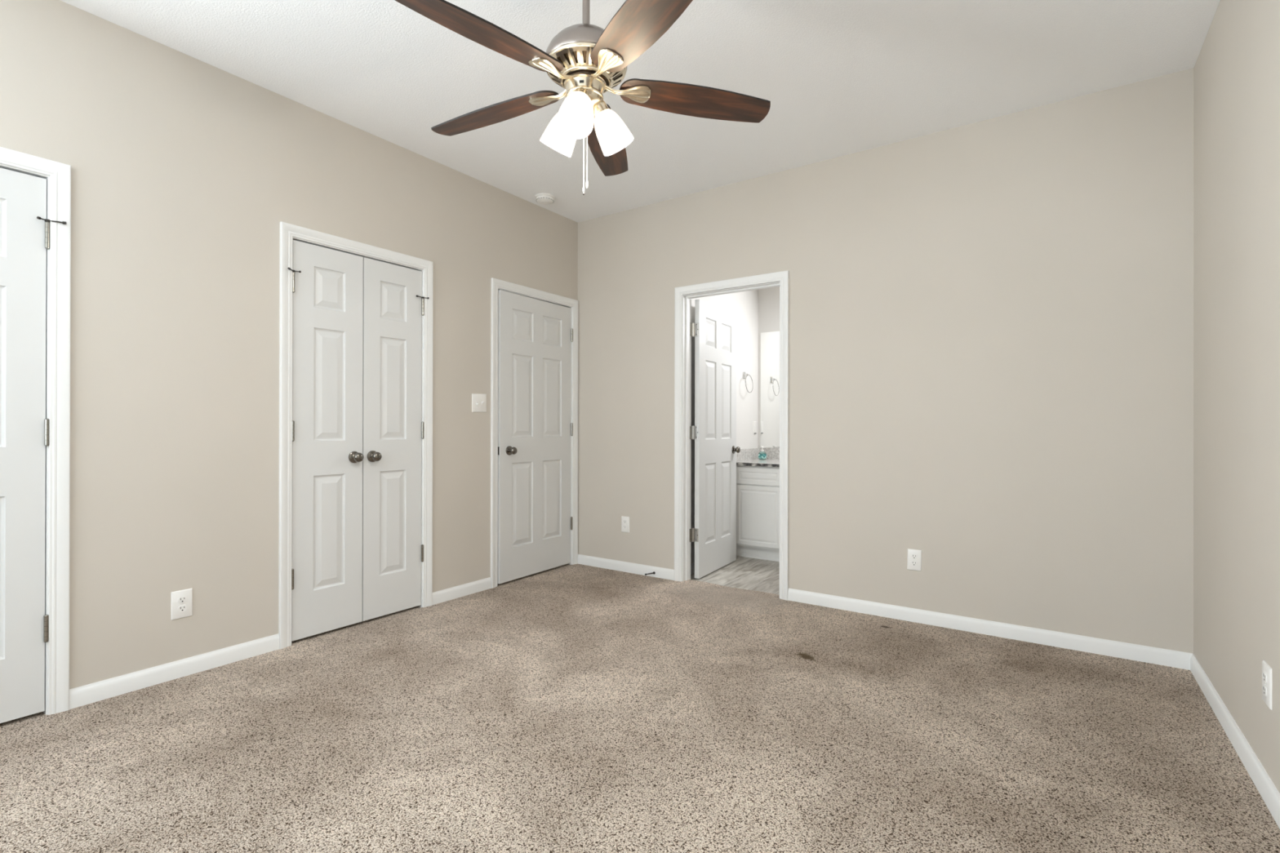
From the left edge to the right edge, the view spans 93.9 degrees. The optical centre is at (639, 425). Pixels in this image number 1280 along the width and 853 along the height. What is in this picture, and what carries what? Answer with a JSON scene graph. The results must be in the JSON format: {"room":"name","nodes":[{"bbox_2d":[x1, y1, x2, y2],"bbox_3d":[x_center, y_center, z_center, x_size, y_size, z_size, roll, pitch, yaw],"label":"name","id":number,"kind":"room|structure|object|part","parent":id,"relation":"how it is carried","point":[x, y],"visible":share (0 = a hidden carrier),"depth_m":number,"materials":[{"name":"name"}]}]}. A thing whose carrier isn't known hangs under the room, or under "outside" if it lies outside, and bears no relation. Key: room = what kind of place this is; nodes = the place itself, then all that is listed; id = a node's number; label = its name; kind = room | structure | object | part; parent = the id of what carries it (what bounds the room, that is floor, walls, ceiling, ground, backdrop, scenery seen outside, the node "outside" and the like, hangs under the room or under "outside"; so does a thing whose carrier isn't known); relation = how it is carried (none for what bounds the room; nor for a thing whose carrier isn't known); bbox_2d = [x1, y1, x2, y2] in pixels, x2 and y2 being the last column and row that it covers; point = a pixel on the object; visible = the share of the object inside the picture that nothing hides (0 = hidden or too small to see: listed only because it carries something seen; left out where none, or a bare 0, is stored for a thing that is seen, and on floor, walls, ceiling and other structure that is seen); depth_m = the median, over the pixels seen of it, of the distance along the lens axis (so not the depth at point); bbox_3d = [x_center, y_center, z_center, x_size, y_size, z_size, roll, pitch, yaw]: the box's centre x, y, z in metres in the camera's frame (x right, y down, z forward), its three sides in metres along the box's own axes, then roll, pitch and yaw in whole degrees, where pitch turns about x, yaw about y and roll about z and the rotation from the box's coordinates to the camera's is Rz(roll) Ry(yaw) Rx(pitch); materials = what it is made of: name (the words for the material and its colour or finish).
{"room":"empty bedroom","nodes":[
{"label":"empty bedroom","id":0,"kind":"room"},
{"bbox_2d":[0,0,577,688],"bbox_3d":[-2.117,-0.252,2.653,0.200,2.770,5.615,0,0,35],"label":"wall","id":1,"kind":"structure","parent":0,"point":[186,171],"depth_m":2.68,"materials":[{"name":"beige paint"}]},
{"bbox_2d":[0,168,66,723],"bbox_3d":[-2.465,0.074,1.984,0.068,2.023,0.814,0,0,35],"label":"door","id":2,"kind":"structure","parent":1,"relation":"in","point":[24,226],"depth_m":2.23,"materials":[{"name":"white paint"}]},
{"bbox_3d":[-2.493,0.074,1.972,0.035,2.023,0.762,0,0,35],"label":"panel","id":3,"kind":"part","parent":2,"relation":"part of","materials":[{"name":"white paint"}]},
{"bbox_2d":[0,146,71,715],"bbox_3d":[-2.509,0.049,1.983,0.118,2.114,0.892,0,0,35],"label":"door frame","id":4,"kind":"structure","parent":1,"relation":"attached to","point":[57,175],"depth_m":2.29,"materials":[{"name":"white paint"}]},
{"bbox_2d":[170,588,192,620],"bbox_3d":[-2.010,0.786,2.626,0.009,0.122,0.078,0,0,35],"label":"wall outlet","id":5,"kind":"object","parent":1,"relation":"attached to","point":[181,606],"visible":1,"depth_m":2.62,"materials":[{"name":"white plastic"}]},
{"bbox_2d":[177,604,186,612],"bbox_3d":[-2.008,0.805,2.624,0.002,0.027,0.034,0,0,35],"label":"receptacle","id":6,"kind":"object","parent":5,"relation":"attached to","point":[181,608],"depth_m":2.62,"materials":[{"name":"white plastic"}]},
{"bbox_2d":[177,595,186,603],"bbox_3d":[-2.008,0.766,2.624,0.002,0.027,0.034,0,0,35],"label":"receptacle","id":7,"kind":"object","parent":5,"relation":"attached to","point":[181,599],"depth_m":2.62,"materials":[{"name":"white plastic"}]},
{"bbox_2d":[69,577,491,709],"bbox_3d":[-2.293,1.068,2.213,0.012,0.079,4.497,0,0,35],"label":"baseboard","id":8,"kind":"structure","parent":1,"relation":"attached to","point":[91,693],"depth_m":2.64,"materials":[{"name":"white paint"}]},
{"bbox_2d":[287,240,364,641],"bbox_3d":[-1.647,0.077,3.141,0.097,2.023,0.416,0,0,35],"label":"door","id":9,"kind":"structure","parent":1,"relation":"in","point":[326,571],"depth_m":3.16,"materials":[{"name":"white paint"}]},
{"bbox_3d":[-1.542,0.175,3.262,0.062,0.065,0.065,0,0,35],"label":"knob","id":10,"kind":"part","parent":9,"relation":"part of","materials":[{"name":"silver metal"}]},
{"bbox_2d":[278,221,433,648],"bbox_3d":[-1.569,0.053,3.343,0.118,2.114,0.878,0,0,35],"label":"door frame","id":11,"kind":"structure","parent":1,"relation":"attached to","point":[289,233],"depth_m":3.00,"materials":[{"name":"white paint"}]},
{"bbox_2d":[362,257,429,621],"bbox_3d":[-1.411,0.078,3.483,0.097,2.023,0.406,0,0,35],"label":"door","id":12,"kind":"structure","parent":1,"relation":"in","point":[393,302],"depth_m":3.47,"materials":[{"name":"white paint"}]},
{"bbox_3d":[-1.481,0.176,3.350,0.062,0.065,0.065,0,0,35],"label":"knob","id":13,"kind":"part","parent":12,"relation":"part of","materials":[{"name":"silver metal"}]},
{"bbox_2d":[471,393,486,412],"bbox_3d":[-1.064,-0.148,3.981,0.022,0.122,0.120,0,1,35],"label":"light switch","id":14,"kind":"object","parent":1,"relation":"attached to","point":[478,402],"visible":1,"depth_m":3.98,"materials":[{"name":"white plastic"}]},
{"bbox_2d":[490,277,578,588],"bbox_3d":[-0.796,0.056,4.461,0.118,2.114,0.892,0,0,35],"label":"door frame","id":15,"kind":"structure","parent":1,"relation":"attached to","point":[496,284],"depth_m":4.19,"materials":[{"name":"white paint"}]},
{"bbox_2d":[497,289,573,583],"bbox_3d":[-0.746,0.081,4.425,0.097,2.023,0.784,0,0,33],"label":"door","id":16,"kind":"structure","parent":1,"relation":"in","point":[535,336],"depth_m":4.39,"materials":[{"name":"white paint"}]},
{"bbox_3d":[-0.890,0.178,4.171,0.062,0.065,0.065,0,0,33],"label":"knob","id":17,"kind":"part","parent":16,"relation":"part of","materials":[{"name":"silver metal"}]},
{"bbox_2d":[0,555,1279,852],"bbox_3d":[-0.075,1.132,2.201,3.875,0.050,7.200,0,0,35],"label":"floor","id":18,"kind":"structure","parent":0,"point":[566,708],"depth_m":2.08,"materials":[{"name":"carpet"}]},
{"bbox_2d":[736,465,779,561],"bbox_3d":[1.309,0.735,5.065,0.897,0.782,0.550,0,0,35],"label":"bathroom vanity","id":19,"kind":"object","parent":18,"relation":"on","point":[757,488],"visible":0.34,"depth_m":4.97,"materials":[{"name":"white paint"}]},
{"bbox_2d":[736,448,779,467],"bbox_3d":[1.308,0.277,5.056,0.909,0.132,0.572,0,0,35],"label":"countertop","id":20,"kind":"structure","parent":19,"relation":"on","point":[746,457],"depth_m":5.26,"materials":[{"name":"stone"}]},
{"bbox_2d":[758,446,766,459],"bbox_3d":[1.100,0.249,5.373,0.062,0.122,0.068,0,0,-39],"label":"soap dispenser","id":21,"kind":"object","parent":20,"relation":"on","point":[762,455],"visible":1,"depth_m":5.36,"materials":[{"name":"teal plastic"}]},
{"bbox_3d":[0.984,0.425,4.967,0.410,0.144,0.018,0,0,35],"label":"drawer","id":22,"kind":"part","parent":19,"relation":"part of","materials":[{"name":"white paint"}]},
{"bbox_3d":[0.984,0.756,4.967,0.410,0.502,0.018,0,0,35],"label":"door","id":23,"kind":"part","parent":19,"relation":"part of","materials":[{"name":"white paint"}]},
{"bbox_2d":[60,0,1220,222],"bbox_3d":[-0.562,-1.685,1.582,3.975,0.100,5.615,0,0,35],"label":"ceiling","id":24,"kind":"structure","parent":0,"point":[838,77],"depth_m":2.70,"materials":[{"name":"white paint"}]},
{"bbox_2d":[534,193,555,204],"bbox_3d":[-0.679,-1.610,4.274,0.142,0.043,0.142,0,0,35],"label":"smoke detector","id":25,"kind":"object","parent":24,"relation":"attached to","point":[542,198],"visible":1,"depth_m":4.24,"materials":[{"name":"white plastic"}]},
{"bbox_2d":[395,0,770,195],"bbox_3d":[-0.222,-1.211,2.046,1.264,0.846,1.260,0,0,35],"label":"ceiling fan","id":26,"kind":"object","parent":24,"relation":"hanging from","point":[585,60],"visible":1,"depth_m":1.99,"materials":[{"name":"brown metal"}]},
{"bbox_3d":[-0.452,-1.155,1.770,0.143,0.006,0.548,15,13,41],"label":"blade","id":27,"kind":"part","parent":26,"relation":"part of","materials":[{"name":"brown wood"}]},
{"bbox_3d":[-0.540,-1.155,2.221,0.548,0.006,0.143,-3,10,25],"label":"blade","id":28,"kind":"part","parent":26,"relation":"part of","materials":[{"name":"brown wood"}]},
{"bbox_3d":[-0.271,-1.032,2.101,0.118,0.125,0.118,35,16,25],"label":"lamp shade","id":29,"kind":"part","parent":26,"relation":"part of","materials":[{"name":"white glass"}]},
{"bbox_3d":[-0.204,-1.032,1.963,0.118,0.125,0.118,0,-31,9],"label":"lamp shade","id":30,"kind":"part","parent":26,"relation":"part of","materials":[{"name":"white glass"}]},
{"bbox_3d":[-0.203,-1.043,1.970,0.051,0.088,0.051,0,-31,9],"label":"light bulb","id":31,"kind":"part","parent":26,"relation":"part of","materials":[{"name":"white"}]},
{"bbox_2d":[573,87,589,97],"bbox_3d":[-0.198,-1.100,2.004,0.060,0.044,0.060,0,-31,9],"label":"socket","id":32,"kind":"object","parent":26,"relation":"attached to","point":[585,90],"depth_m":1.99,"materials":[{"name":"gold metal"}]},
{"bbox_3d":[-0.192,-0.933,2.043,0.004,0.266,0.004,0,0,12],"label":"pull chain","id":33,"kind":"part","parent":26,"relation":"part of","materials":[{"name":"white plastic"}]},
{"bbox_3d":[-0.181,-0.940,2.043,0.004,0.252,0.004,0,0,-33],"label":"pull chain","id":34,"kind":"part","parent":26,"relation":"part of","materials":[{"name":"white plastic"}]},
{"bbox_2d":[593,100,609,118],"bbox_3d":[-0.142,-1.100,2.074,0.060,0.044,0.060,-33,11,-18],"label":"socket","id":35,"kind":"object","parent":26,"relation":"attached to","point":[601,108],"depth_m":2.05,"materials":[{"name":"gold metal"}]},
{"bbox_3d":[-0.138,-1.154,2.443,0.143,0.007,0.548,-11,-4,6],"label":"blade","id":36,"kind":"part","parent":26,"relation":"part of","materials":[{"name":"brown wood"}]},
{"bbox_3d":[-0.104,-1.032,2.089,0.118,0.125,0.118,-33,11,-18],"label":"lamp shade","id":37,"kind":"part","parent":26,"relation":"part of","materials":[{"name":"white glass"}]},
{"bbox_3d":[0.004,-1.154,1.714,0.143,0.006,0.548,13,-4,-29],"label":"blade","id":38,"kind":"part","parent":26,"relation":"part of","materials":[{"name":"brown wood"}]},
{"bbox_3d":[0.198,-1.153,2.130,0.548,0.007,0.143,3,-12,-11],"label":"blade","id":39,"kind":"part","parent":26,"relation":"part of","materials":[{"name":"brown wood"}]},
{"bbox_2d":[690,289,758,564],"bbox_3d":[0.693,-0.083,5.038,0.080,2.490,1.505,0,0,35],"label":"wall","id":40,"kind":"structure","parent":0,"point":[744,304],"depth_m":5.28,"materials":[{"name":"white paint"}]},
{"bbox_2d":[690,562,694,574],"bbox_3d":[0.550,1.089,4.751,0.012,0.079,0.875,0,0,35],"label":"baseboard","id":41,"kind":"structure","parent":40,"relation":"attached to","point":[692,565],"depth_m":4.52,"materials":[{"name":"white paint"}]},
{"bbox_2d":[691,299,740,578],"bbox_3d":[0.600,0.101,4.641,0.138,2.026,0.723,0,0,31],"label":"door","id":42,"kind":"structure","parent":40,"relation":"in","point":[714,327],"depth_m":4.60,"materials":[{"name":"white paint"}]},
{"bbox_3d":[0.788,0.200,4.874,0.058,0.065,0.065,0,0,31],"label":"knob","id":43,"kind":"part","parent":42,"relation":"part of","materials":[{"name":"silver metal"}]},
{"bbox_2d":[742,372,753,392],"bbox_3d":[0.944,-0.377,5.276,0.060,0.187,0.156,0,0,35],"label":"towel ring","id":44,"kind":"object","parent":40,"relation":"attached to","point":[744,375],"visible":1,"depth_m":5.27,"materials":[{"name":"silver metal"}]},
{"bbox_2d":[752,421,756,433],"bbox_3d":[1.055,0.021,5.481,0.012,0.113,0.070,0,0,35],"label":"bathroom outlet","id":45,"kind":"object","parent":40,"relation":"attached to","point":[754,423],"visible":1,"depth_m":5.47,"materials":[{"name":"white plastic"}]},
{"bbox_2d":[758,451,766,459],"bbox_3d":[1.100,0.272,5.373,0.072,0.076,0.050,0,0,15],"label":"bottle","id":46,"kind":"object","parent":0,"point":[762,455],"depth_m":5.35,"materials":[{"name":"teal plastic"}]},
{"bbox_2d":[758,286,779,448],"bbox_3d":[1.999,-0.080,4.989,2.284,2.490,0.100,0,0,35],"label":"wall","id":47,"kind":"structure","parent":0,"point":[768,298],"depth_m":5.51,"materials":[{"name":"white paint"}]},
{"bbox_2d":[759,448,779,459],"bbox_3d":[1.473,0.262,5.277,0.889,0.100,0.020,0,0,35],"label":"backsplash","id":48,"kind":"structure","parent":47,"relation":"attached to","point":[771,453],"depth_m":5.45,"materials":[{"name":"stone"}]},
{"bbox_2d":[760,331,779,448],"bbox_3d":[1.664,-0.323,5.157,1.328,1.062,0.006,0,0,35],"label":"wall mirror","id":49,"kind":"object","parent":47,"relation":"attached to","point":[770,341],"visible":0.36,"depth_m":5.48,"materials":[{"name":"clear glass"}]},
{"bbox_2d":[577,67,1193,653],"bbox_3d":[1.040,-0.244,3.813,3.875,2.770,0.115,0,0,35],"label":"wall","id":50,"kind":"structure","parent":0,"point":[991,336],"depth_m":3.25,"materials":[{"name":"beige paint"}]},
{"bbox_2d":[621,515,629,532],"bbox_3d":[-0.112,0.752,4.532,0.074,0.118,0.009,0,0,35],"label":"wall outlet","id":51,"kind":"object","parent":50,"relation":"attached to","point":[624,520],"visible":1,"depth_m":4.53,"materials":[{"name":"white plastic"}]},
{"bbox_2d":[674,270,789,599],"bbox_3d":[0.634,0.070,4.094,0.842,2.106,0.150,0,0,35],"label":"door frame","id":52,"kind":"structure","parent":50,"relation":"attached to","point":[682,304],"depth_m":4.25,"materials":[{"name":"white paint"}]},
{"bbox_2d":[577,554,1192,670],"bbox_3d":[1.007,1.077,3.756,3.663,0.079,0.012,0,0,35],"label":"baseboard","id":53,"kind":"structure","parent":50,"relation":"attached to","point":[1180,660],"depth_m":3.21,"materials":[{"name":"white paint"}]},
{"bbox_2d":[906,548,921,571],"bbox_3d":[1.552,0.763,3.382,0.074,0.118,0.009,2,1,35],"label":"wall outlet","id":54,"kind":"object","parent":50,"relation":"attached to","point":[914,556],"visible":1,"depth_m":3.38,"materials":[{"name":"white plastic"}]},
{"bbox_2d":[911,560,917,566],"bbox_3d":[1.550,0.782,3.380,0.034,0.027,0.002,0,0,35],"label":"receptacle","id":55,"kind":"object","parent":54,"relation":"attached to","point":[913,563],"depth_m":3.38,"materials":[{"name":"white plastic"}]},
{"bbox_2d":[911,554,917,559],"bbox_3d":[1.550,0.743,3.380,0.034,0.027,0.002,0,0,35],"label":"receptacle","id":56,"kind":"object","parent":54,"relation":"attached to","point":[913,556],"depth_m":3.38,"materials":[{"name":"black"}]},
{"bbox_2d":[1193,0,1279,792],"bbox_3d":[0.997,-0.249,0.431,0.100,2.770,5.500,0,0,35],"label":"wall","id":57,"kind":"structure","parent":0,"point":[1237,68],"depth_m":2.06,"materials":[{"name":"beige paint"}]},
{"bbox_2d":[1190,653,1279,828],"bbox_3d":[0.976,1.072,0.502,0.012,0.079,5.400,0,0,35],"label":"baseboard","id":58,"kind":"structure","parent":57,"relation":"attached to","point":[1267,789],"depth_m":2.00,"materials":[{"name":"white paint"}]},
{"bbox_2d":[1262,660,1271,710],"bbox_3d":[1.860,0.770,1.776,0.009,0.120,0.078,0,0,35],"label":"wall outlet","id":59,"kind":"object","parent":57,"relation":"attached to","point":[1266,668],"visible":1,"depth_m":1.76,"materials":[{"name":"white plastic"}]},
{"bbox_2d":[1262,684,1266,696],"bbox_3d":[1.858,0.789,1.778,0.002,0.027,0.034,0,0,35],"label":"receptacle","id":60,"kind":"object","parent":59,"relation":"attached to","point":[1264,686],"depth_m":1.77,"materials":[{"name":"white plastic"}]},
{"bbox_2d":[1262,671,1266,683],"bbox_3d":[1.858,0.750,1.778,0.002,0.027,0.034,0,0,35],"label":"receptacle","id":61,"kind":"object","parent":59,"relation":"attached to","point":[1264,673],"depth_m":1.77,"materials":[{"name":"white plastic"}]}
]}

